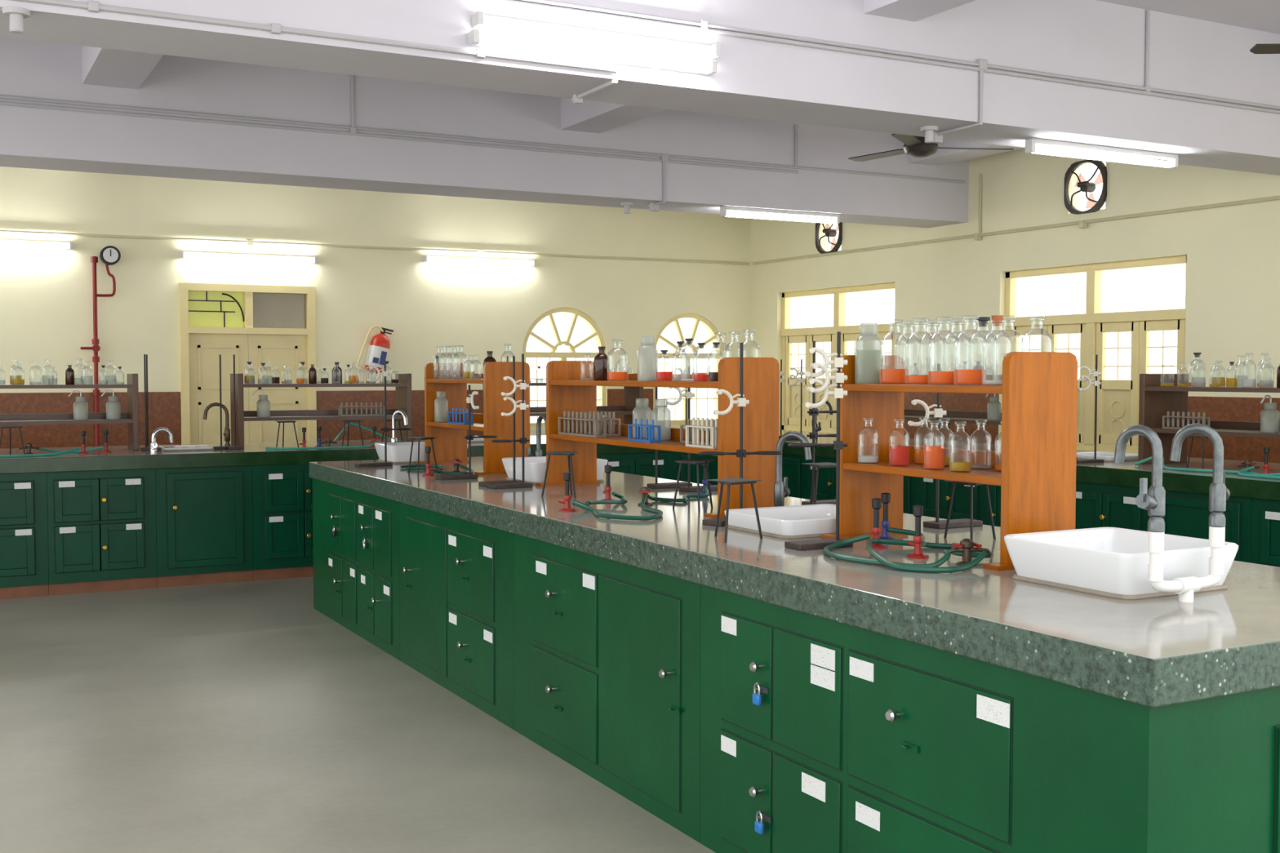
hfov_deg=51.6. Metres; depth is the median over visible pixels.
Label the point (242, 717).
floor
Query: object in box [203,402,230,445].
faucet
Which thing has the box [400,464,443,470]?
hose
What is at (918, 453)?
bottle
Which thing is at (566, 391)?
shelf
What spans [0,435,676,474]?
countertop
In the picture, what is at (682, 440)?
test tube rack
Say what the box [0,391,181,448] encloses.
backsplash
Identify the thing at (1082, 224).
conduit pipe
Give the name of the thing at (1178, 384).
bottle
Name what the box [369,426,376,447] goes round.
burner
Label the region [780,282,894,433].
door
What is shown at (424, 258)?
tube light
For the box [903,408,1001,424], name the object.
shelf
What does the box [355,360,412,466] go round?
stand
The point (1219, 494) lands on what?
faucet
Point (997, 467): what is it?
bottle
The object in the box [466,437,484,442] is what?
sink basin
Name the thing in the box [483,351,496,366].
bottle
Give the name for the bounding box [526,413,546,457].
faucet
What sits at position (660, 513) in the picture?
hose
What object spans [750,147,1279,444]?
wall
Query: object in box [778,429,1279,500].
countertop
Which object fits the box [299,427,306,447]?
burner
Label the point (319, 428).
burner
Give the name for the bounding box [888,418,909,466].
bottle
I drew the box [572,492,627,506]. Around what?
hose
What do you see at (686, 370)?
stand
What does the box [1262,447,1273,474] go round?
burner
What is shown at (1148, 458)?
hose
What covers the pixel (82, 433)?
burner
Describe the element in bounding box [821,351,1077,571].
shelf
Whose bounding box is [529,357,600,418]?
grille
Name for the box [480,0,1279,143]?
conduit pipe
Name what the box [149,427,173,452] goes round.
faucet
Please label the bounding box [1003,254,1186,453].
door
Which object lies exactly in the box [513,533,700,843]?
base cabinet
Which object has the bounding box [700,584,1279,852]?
base cabinet
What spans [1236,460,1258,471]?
tap
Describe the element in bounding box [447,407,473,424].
test tube rack
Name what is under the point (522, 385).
stand
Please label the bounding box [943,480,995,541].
tripod stand
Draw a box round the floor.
[0,576,715,852]
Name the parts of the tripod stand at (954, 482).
leg, leg, leg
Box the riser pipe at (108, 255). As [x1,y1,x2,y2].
[80,245,120,446]
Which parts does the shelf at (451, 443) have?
shelf, shelf, rail, rail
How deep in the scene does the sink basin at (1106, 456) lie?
8.59 m
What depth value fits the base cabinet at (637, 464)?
11.01 m
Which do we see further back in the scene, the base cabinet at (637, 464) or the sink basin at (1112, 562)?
the base cabinet at (637, 464)
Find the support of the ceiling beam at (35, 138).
attached to the wall at (1233, 252)
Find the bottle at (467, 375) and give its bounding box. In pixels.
[462,355,475,378]
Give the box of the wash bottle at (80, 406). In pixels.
[68,390,88,420]
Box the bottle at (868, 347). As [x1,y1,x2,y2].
[854,322,882,383]
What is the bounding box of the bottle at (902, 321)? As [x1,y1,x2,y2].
[893,320,922,383]
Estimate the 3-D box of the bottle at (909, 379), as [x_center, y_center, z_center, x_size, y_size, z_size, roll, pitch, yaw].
[0.900,-0.241,4.249,0.098,0.212,0.097,-2,3,-35]
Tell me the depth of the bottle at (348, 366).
10.44 m
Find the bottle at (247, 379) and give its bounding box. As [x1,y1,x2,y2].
[244,361,254,383]
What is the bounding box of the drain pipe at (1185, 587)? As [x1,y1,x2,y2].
[1147,525,1225,602]
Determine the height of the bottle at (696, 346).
0.150 m
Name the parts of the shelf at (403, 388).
rail, shelf, shelf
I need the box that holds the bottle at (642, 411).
[632,398,651,438]
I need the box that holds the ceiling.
[1097,0,1279,34]
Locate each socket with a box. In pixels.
[8,13,24,33]
[623,204,630,213]
[924,129,933,142]
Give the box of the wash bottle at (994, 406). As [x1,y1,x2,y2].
[985,393,1001,420]
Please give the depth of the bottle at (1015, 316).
4.07 m
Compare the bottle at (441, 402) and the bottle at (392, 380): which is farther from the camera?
the bottle at (392, 380)
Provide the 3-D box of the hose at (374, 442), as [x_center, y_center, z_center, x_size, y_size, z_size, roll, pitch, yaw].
[-2.357,0.144,9.860,0.817,0.046,0.158,-1,3,-23]
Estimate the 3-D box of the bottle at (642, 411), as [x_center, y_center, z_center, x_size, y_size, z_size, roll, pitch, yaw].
[0.010,-0.038,6.165,0.090,0.185,0.090,-2,3,-37]
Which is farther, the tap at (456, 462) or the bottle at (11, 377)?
the bottle at (11, 377)
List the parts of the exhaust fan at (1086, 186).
motor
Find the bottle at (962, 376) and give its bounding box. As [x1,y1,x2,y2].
[953,315,986,384]
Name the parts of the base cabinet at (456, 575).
knob, door, knob, knob, door, door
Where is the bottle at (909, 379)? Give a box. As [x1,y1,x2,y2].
[905,318,936,383]
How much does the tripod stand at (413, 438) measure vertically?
0.204 m
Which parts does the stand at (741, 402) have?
plate, rod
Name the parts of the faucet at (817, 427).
handle, spout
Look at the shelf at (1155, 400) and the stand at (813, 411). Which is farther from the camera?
the shelf at (1155, 400)
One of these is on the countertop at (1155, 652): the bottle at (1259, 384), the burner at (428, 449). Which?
the burner at (428, 449)
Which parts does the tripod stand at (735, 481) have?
leg, leg, leg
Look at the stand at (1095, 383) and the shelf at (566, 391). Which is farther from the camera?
the stand at (1095, 383)
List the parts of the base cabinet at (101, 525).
door, door, door, door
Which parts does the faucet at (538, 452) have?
handle, spout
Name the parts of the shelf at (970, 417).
rail, shelf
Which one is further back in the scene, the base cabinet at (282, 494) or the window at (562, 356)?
the window at (562, 356)
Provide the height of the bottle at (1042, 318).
0.212 m
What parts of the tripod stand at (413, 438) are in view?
leg, leg, leg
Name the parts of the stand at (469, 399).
plate, rod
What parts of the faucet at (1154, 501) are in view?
handle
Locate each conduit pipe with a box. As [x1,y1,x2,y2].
[0,75,965,211]
[0,230,749,265]
[17,0,617,103]
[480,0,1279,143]
[752,195,1279,264]
[978,173,982,232]
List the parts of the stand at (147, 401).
rod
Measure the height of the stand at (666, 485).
0.600 m
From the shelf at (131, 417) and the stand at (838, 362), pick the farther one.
the shelf at (131, 417)
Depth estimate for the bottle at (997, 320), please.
3.92 m
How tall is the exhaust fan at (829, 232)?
0.432 m
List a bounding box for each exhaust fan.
[815,222,842,253]
[1063,159,1107,214]
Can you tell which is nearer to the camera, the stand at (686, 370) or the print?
the stand at (686, 370)
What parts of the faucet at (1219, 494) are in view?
handle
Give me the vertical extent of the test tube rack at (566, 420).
0.114 m
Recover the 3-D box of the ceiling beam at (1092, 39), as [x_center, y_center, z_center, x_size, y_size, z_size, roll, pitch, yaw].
[-0.458,-2.029,6.320,11.660,0.780,0.500,-1,3,-28]
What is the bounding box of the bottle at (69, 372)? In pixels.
[65,364,74,384]
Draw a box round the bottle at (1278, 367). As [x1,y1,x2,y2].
[1276,365,1279,387]
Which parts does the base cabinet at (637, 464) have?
door, door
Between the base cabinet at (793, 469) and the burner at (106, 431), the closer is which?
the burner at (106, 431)
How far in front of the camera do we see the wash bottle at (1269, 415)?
7.53 m
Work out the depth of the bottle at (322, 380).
10.35 m
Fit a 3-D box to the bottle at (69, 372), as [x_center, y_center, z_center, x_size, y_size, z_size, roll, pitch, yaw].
[-4.084,-0.374,9.492,0.059,0.150,0.060,2,3,41]
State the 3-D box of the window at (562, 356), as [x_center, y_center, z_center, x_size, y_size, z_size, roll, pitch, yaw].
[-0.833,-0.637,14.368,1.010,1.305,0.085,-1,3,-28]
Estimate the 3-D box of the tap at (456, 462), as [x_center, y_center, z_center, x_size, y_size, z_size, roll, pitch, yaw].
[-1.042,0.223,7.518,0.060,0.078,0.132,0,2,2]
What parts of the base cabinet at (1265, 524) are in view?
door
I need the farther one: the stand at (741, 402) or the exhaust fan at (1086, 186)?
the exhaust fan at (1086, 186)
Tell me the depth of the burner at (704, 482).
6.19 m
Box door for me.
[178,282,316,444]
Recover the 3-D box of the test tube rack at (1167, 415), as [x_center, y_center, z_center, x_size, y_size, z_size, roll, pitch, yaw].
[3.309,-0.037,8.034,0.056,0.104,0.300,-1,3,-28]
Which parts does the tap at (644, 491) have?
lever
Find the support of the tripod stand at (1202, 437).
on the countertop at (1128, 474)
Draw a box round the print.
[372,351,386,364]
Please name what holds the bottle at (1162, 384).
on the shelf at (1155, 400)
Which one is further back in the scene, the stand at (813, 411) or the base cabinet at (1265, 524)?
the base cabinet at (1265, 524)
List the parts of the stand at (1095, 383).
plate, rod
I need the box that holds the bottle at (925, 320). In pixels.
[917,320,946,384]
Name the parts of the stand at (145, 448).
rod, plate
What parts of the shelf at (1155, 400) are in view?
shelf, shelf, rail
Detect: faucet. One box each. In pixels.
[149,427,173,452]
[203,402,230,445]
[391,409,408,442]
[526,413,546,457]
[773,431,812,506]
[814,400,832,440]
[1113,424,1165,531]
[1169,422,1230,526]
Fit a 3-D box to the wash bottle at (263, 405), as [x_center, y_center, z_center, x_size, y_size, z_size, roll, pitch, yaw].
[-2.904,-0.180,10.187,0.120,0.216,0.100,0,2,7]
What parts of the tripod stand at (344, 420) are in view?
leg, leg, leg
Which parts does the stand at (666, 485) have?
rod, plate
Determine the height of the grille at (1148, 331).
0.876 m
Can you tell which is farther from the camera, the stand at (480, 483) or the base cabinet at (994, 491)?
the base cabinet at (994, 491)
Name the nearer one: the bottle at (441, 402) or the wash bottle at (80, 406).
the bottle at (441, 402)
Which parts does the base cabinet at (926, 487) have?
door, door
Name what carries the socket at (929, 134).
attached to the holder at (929, 131)
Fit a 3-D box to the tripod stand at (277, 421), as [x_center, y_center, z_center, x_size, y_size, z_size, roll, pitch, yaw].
[-2.677,0.059,10.003,0.173,0.204,0.164,-1,3,-28]
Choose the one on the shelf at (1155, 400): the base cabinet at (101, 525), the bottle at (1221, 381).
the bottle at (1221, 381)
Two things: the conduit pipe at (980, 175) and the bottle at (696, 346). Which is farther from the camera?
the conduit pipe at (980, 175)
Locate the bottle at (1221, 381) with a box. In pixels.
[1211,361,1226,386]
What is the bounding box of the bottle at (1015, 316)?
[992,315,1023,385]
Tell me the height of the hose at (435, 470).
0.045 m
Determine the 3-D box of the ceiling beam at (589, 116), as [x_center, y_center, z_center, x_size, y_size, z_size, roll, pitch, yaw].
[0.534,-2.360,8.433,0.340,0.290,11.500,-1,3,-28]
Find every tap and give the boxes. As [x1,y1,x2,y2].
[18,443,39,454]
[319,438,337,446]
[450,458,462,471]
[637,486,652,506]
[947,538,988,566]
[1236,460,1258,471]
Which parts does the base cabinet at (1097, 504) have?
door, knob, door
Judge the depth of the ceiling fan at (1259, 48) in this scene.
6.33 m
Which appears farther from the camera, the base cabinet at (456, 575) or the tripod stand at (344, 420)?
the tripod stand at (344, 420)
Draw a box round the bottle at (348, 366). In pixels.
[344,364,352,383]
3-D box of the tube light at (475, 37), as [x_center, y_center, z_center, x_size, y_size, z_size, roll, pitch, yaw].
[-0.197,-1.730,6.143,1.250,0.062,0.082,-1,3,-28]
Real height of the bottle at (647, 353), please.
0.200 m
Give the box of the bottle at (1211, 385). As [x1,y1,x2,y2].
[1208,361,1219,387]
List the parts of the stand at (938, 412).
rod, plate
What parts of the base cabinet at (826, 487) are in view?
door, door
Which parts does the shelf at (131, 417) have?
rail, shelf, shelf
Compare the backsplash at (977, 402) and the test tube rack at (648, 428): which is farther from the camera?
the backsplash at (977, 402)
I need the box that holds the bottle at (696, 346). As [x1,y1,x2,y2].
[691,346,707,378]
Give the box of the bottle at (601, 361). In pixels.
[593,346,609,380]
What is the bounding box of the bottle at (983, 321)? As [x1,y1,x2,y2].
[967,316,998,384]
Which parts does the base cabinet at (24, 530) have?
door, door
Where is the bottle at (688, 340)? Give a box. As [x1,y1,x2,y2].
[680,338,697,382]
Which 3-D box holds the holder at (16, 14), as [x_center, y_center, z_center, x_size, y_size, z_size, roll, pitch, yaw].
[-2.374,-1.544,5.046,0.100,0.085,0.100,-1,3,-28]
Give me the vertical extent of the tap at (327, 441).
0.078 m
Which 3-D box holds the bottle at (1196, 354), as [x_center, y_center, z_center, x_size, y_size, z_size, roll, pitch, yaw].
[3.434,-0.350,8.170,0.100,0.210,0.099,-2,3,-40]
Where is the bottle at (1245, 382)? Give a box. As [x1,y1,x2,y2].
[1240,352,1256,386]
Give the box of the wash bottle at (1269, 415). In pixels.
[1260,395,1279,432]
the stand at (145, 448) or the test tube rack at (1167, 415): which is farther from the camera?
the stand at (145, 448)
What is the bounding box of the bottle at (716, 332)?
[710,332,731,382]
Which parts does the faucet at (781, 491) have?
handle, spout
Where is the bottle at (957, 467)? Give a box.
[949,421,971,472]
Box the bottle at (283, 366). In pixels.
[280,366,288,382]
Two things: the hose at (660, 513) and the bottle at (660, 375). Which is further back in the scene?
the bottle at (660, 375)
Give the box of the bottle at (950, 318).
[942,318,971,352]
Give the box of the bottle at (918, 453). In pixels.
[914,417,934,464]
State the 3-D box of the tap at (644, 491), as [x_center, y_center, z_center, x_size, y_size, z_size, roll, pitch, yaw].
[0.021,0.298,5.673,0.060,0.078,0.132,0,2,2]
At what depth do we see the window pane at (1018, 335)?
11.72 m
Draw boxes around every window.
[522,306,606,428]
[652,313,724,425]
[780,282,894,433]
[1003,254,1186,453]
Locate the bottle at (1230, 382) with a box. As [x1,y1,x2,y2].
[1226,361,1237,386]
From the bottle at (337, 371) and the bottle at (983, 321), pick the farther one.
the bottle at (337, 371)
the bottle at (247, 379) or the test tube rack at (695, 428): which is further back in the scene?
the bottle at (247, 379)
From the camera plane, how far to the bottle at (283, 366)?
10.34 m
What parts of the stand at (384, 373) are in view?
plate, rod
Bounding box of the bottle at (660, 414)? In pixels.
[651,399,671,439]
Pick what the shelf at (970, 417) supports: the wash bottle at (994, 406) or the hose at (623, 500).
the wash bottle at (994, 406)
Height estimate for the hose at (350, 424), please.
0.174 m
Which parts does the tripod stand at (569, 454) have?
leg, leg, leg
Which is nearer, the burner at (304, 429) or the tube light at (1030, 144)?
the tube light at (1030, 144)
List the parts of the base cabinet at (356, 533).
knob, door, door, knob, door, door, knob, door, door, knob, door, door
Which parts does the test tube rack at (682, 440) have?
rack frame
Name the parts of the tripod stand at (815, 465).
leg, leg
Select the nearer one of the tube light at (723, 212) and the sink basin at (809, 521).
the sink basin at (809, 521)
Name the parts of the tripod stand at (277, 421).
leg, leg, leg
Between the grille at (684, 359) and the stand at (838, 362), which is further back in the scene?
the grille at (684, 359)
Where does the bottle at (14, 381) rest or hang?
on the shelf at (131, 417)
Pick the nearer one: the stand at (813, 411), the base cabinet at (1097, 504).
the stand at (813, 411)
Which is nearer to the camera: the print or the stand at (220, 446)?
the stand at (220, 446)
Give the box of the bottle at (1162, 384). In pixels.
[1160,358,1173,386]
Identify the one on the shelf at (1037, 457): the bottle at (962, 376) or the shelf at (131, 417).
the bottle at (962, 376)
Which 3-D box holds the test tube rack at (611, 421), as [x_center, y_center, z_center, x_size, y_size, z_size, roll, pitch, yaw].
[-0.189,-0.018,6.536,0.056,0.114,0.300,-1,3,-28]
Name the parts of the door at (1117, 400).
casement panel, casement panel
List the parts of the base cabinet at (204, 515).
door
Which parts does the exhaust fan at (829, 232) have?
motor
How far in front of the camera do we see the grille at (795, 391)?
14.78 m
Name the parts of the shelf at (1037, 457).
shelf, shelf, rail, rail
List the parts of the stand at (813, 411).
rod, plate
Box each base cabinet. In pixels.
[0,472,48,599]
[46,468,156,595]
[155,465,253,587]
[252,463,313,580]
[312,478,399,660]
[399,502,514,729]
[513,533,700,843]
[600,452,672,479]
[672,452,717,484]
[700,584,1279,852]
[782,453,805,498]
[805,456,835,500]
[902,475,916,514]
[916,477,986,524]
[985,484,1000,527]
[1075,481,1151,531]
[1161,489,1252,563]
[1251,497,1279,567]
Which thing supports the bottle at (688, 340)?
on the shelf at (566, 391)
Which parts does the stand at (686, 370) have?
rod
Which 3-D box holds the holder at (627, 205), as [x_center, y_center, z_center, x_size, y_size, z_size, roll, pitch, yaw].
[-0.105,-1.777,10.783,0.100,0.085,0.100,-1,3,-28]
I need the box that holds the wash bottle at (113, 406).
[101,390,120,419]
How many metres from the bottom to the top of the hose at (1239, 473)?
0.051 m
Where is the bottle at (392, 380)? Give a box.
[391,379,398,383]
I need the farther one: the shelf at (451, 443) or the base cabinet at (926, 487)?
the base cabinet at (926, 487)
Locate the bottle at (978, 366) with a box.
[973,361,983,369]
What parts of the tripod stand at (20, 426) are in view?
leg, leg, leg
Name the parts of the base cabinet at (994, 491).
door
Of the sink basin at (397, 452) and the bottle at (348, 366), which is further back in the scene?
the bottle at (348, 366)
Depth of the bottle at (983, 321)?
4.15 m
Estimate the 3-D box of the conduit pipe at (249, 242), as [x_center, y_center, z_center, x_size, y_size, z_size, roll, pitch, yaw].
[-3.765,-1.761,12.648,11.420,0.070,0.042,-1,3,-28]
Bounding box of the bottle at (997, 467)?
[994,422,1001,471]
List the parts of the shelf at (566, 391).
shelf, shelf, rail, rail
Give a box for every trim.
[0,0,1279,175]
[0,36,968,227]
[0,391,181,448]
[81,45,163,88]
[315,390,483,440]
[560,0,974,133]
[607,388,653,424]
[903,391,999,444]
[908,138,1024,165]
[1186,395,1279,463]
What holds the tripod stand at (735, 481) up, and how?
on the countertop at (1155, 652)
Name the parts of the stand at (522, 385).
plate, rod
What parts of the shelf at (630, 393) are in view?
shelf, rail, shelf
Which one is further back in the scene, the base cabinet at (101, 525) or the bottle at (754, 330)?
the base cabinet at (101, 525)
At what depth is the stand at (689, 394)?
6.31 m
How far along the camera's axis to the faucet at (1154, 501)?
3.21 m
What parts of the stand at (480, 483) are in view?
plate, rod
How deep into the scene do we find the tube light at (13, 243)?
11.76 m
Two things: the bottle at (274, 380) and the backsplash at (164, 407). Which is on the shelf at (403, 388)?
the bottle at (274, 380)
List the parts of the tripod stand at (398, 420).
leg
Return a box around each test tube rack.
[337,402,384,416]
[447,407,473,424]
[558,410,606,437]
[583,410,620,435]
[628,418,660,442]
[680,418,715,444]
[685,417,718,448]
[1162,411,1209,429]
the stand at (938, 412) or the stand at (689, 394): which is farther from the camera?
the stand at (689, 394)
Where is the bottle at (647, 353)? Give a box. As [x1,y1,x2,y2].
[637,335,657,381]
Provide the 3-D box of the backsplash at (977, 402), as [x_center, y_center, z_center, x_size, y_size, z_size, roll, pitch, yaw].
[2.862,0.331,12.537,0.015,1.320,1.460,-1,3,-28]
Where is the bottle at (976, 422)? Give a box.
[969,422,991,470]
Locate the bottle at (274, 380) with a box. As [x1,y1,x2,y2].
[271,369,279,383]
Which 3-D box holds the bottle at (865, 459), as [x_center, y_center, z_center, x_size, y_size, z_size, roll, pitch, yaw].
[0.769,0.046,4.463,0.070,0.155,0.069,-1,3,-25]
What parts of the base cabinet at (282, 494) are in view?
door, door, door, door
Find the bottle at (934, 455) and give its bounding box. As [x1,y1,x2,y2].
[923,420,945,470]
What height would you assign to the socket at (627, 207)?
0.067 m
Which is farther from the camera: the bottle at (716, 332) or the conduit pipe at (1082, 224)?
the conduit pipe at (1082, 224)
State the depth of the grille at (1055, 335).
11.34 m
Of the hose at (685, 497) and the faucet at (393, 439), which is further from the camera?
the faucet at (393, 439)
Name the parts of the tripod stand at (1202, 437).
leg, leg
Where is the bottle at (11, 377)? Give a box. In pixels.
[9,359,22,384]
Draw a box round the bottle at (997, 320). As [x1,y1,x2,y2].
[982,315,1012,384]
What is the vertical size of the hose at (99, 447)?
0.052 m
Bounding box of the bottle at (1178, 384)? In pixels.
[1177,362,1187,386]
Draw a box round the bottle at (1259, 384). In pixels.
[1256,355,1271,386]
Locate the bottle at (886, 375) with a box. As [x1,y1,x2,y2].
[879,319,909,384]
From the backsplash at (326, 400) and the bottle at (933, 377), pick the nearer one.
the bottle at (933, 377)
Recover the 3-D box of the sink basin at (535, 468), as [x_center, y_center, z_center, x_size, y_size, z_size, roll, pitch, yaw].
[-0.450,0.229,6.968,0.440,0.119,0.430,-1,3,-28]
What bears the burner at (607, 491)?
on the countertop at (1155, 652)
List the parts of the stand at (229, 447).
plate, rod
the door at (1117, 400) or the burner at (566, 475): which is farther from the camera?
the door at (1117, 400)
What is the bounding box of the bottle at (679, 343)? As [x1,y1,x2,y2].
[671,341,688,382]
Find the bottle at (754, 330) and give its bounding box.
[737,329,760,357]
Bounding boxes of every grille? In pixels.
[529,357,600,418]
[657,358,718,420]
[790,342,805,418]
[815,342,831,419]
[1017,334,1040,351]
[1054,333,1079,367]
[1103,332,1131,435]
[1146,330,1177,373]
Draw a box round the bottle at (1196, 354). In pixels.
[1187,352,1205,386]
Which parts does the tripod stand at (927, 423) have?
leg, leg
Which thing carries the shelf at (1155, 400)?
on the countertop at (1128, 474)
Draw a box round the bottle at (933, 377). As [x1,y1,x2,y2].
[927,316,959,384]
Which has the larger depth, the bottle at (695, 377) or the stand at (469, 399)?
the stand at (469, 399)
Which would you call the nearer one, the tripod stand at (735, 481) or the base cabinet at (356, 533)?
the tripod stand at (735, 481)
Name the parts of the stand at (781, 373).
rod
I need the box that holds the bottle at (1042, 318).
[1021,314,1053,351]
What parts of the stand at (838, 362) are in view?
plate, rod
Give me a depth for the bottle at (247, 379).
10.20 m
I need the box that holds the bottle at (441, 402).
[434,391,448,422]
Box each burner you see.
[78,431,88,453]
[101,429,111,452]
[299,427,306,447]
[315,426,323,447]
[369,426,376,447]
[422,446,434,475]
[558,471,575,511]
[600,465,615,500]
[699,462,711,493]
[871,497,886,549]
[879,493,895,539]
[906,505,928,559]
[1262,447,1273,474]
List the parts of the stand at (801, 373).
plate, rod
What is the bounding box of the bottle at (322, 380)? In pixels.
[320,368,328,383]
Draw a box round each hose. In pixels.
[0,447,79,457]
[35,445,102,453]
[265,441,376,449]
[333,422,408,444]
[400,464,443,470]
[432,464,474,475]
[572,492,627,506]
[572,496,662,520]
[648,484,709,502]
[822,533,951,567]
[866,538,987,573]
[888,527,991,558]
[1134,456,1279,475]
[1237,466,1279,479]
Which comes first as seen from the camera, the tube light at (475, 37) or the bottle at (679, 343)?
the bottle at (679, 343)
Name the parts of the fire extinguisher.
valve handle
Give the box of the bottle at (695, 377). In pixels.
[693,342,709,382]
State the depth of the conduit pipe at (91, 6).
5.58 m
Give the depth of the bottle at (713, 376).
5.33 m
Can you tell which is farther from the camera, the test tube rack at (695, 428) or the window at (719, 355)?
the window at (719, 355)
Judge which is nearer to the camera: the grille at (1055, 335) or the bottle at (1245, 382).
the bottle at (1245, 382)
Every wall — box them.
[0,166,751,435]
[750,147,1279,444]
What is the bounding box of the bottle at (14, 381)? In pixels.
[12,363,24,385]
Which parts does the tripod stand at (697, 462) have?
leg, leg, leg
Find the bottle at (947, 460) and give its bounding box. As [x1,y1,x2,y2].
[933,418,954,466]
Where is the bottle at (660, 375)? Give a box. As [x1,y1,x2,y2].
[655,350,672,381]
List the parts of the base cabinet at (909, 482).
door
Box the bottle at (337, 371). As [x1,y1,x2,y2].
[332,362,342,383]
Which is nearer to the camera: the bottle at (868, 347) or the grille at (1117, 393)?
the bottle at (868, 347)
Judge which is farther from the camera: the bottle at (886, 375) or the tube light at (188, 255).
the tube light at (188, 255)
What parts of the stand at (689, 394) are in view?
rod, plate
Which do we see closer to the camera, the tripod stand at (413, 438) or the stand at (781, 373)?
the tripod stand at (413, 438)
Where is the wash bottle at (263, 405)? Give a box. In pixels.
[252,389,270,417]
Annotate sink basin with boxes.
[158,444,214,451]
[374,441,468,463]
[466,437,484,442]
[502,456,608,484]
[724,503,835,538]
[1004,527,1238,599]
[1076,451,1137,462]
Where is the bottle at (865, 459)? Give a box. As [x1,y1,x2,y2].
[857,417,879,463]
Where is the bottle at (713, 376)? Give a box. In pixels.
[708,342,724,381]
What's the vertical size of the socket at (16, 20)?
0.067 m
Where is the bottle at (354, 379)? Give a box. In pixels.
[349,364,359,383]
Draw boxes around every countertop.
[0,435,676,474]
[309,456,1279,707]
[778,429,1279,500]
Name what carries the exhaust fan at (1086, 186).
attached to the wall at (1233, 252)
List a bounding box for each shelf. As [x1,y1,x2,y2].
[0,373,139,450]
[230,373,412,447]
[416,361,529,475]
[483,373,643,435]
[535,357,779,518]
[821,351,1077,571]
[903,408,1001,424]
[1137,373,1279,464]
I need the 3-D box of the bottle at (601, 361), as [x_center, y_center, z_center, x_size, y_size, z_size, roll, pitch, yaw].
[-0.180,-0.296,6.234,0.076,0.160,0.075,-2,3,-45]
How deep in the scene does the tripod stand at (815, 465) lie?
5.25 m
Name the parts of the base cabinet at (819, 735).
door, door, knob, knob, door, door, knob, door, door, door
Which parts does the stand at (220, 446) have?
plate, rod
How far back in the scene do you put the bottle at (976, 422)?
4.19 m
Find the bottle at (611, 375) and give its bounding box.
[607,339,627,381]
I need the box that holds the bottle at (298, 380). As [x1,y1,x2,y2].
[296,364,304,383]
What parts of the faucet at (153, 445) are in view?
handle, spout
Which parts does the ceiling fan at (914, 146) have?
fan blade, fan blade, fan motor, fan blade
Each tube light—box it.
[0,239,73,249]
[178,251,317,263]
[422,255,536,266]
[467,28,716,75]
[471,10,719,59]
[720,205,839,223]
[1025,137,1177,168]
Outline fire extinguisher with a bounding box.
[355,325,393,373]
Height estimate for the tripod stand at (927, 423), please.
0.204 m
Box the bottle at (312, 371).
[308,364,316,383]
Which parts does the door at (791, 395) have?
casement panel, casement panel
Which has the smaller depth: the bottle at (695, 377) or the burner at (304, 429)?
the bottle at (695, 377)
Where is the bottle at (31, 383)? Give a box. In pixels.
[29,361,41,385]
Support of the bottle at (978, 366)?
on the shelf at (970, 417)
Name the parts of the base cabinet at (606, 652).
knob, knob, door, door, door, knob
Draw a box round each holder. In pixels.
[1,6,31,33]
[621,202,633,213]
[920,125,938,142]
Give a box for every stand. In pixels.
[0,425,25,454]
[141,354,170,450]
[142,354,172,447]
[195,354,226,449]
[224,354,242,449]
[275,420,298,447]
[342,419,364,446]
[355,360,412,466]
[381,419,402,442]
[404,436,437,474]
[435,385,497,479]
[478,355,522,486]
[486,353,533,488]
[541,451,577,497]
[646,386,692,488]
[667,365,717,492]
[672,458,715,511]
[675,357,688,424]
[697,342,782,526]
[706,477,762,542]
[778,359,784,438]
[784,331,853,551]
[786,359,807,440]
[801,341,836,505]
[801,462,835,504]
[907,363,982,528]
[927,422,953,448]
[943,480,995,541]
[1076,354,1103,463]
[1186,435,1208,469]
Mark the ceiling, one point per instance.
(1257, 15)
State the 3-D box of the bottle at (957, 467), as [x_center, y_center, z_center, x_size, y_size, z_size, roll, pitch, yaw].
[0.986,0.062,4.080,0.066,0.155,0.065,-2,3,-34]
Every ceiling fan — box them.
[848,133,1013,161]
[1249,43,1279,53]
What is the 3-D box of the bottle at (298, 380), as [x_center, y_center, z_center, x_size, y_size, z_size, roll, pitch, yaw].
[-2.633,-0.411,10.272,0.060,0.160,0.059,-2,3,-42]

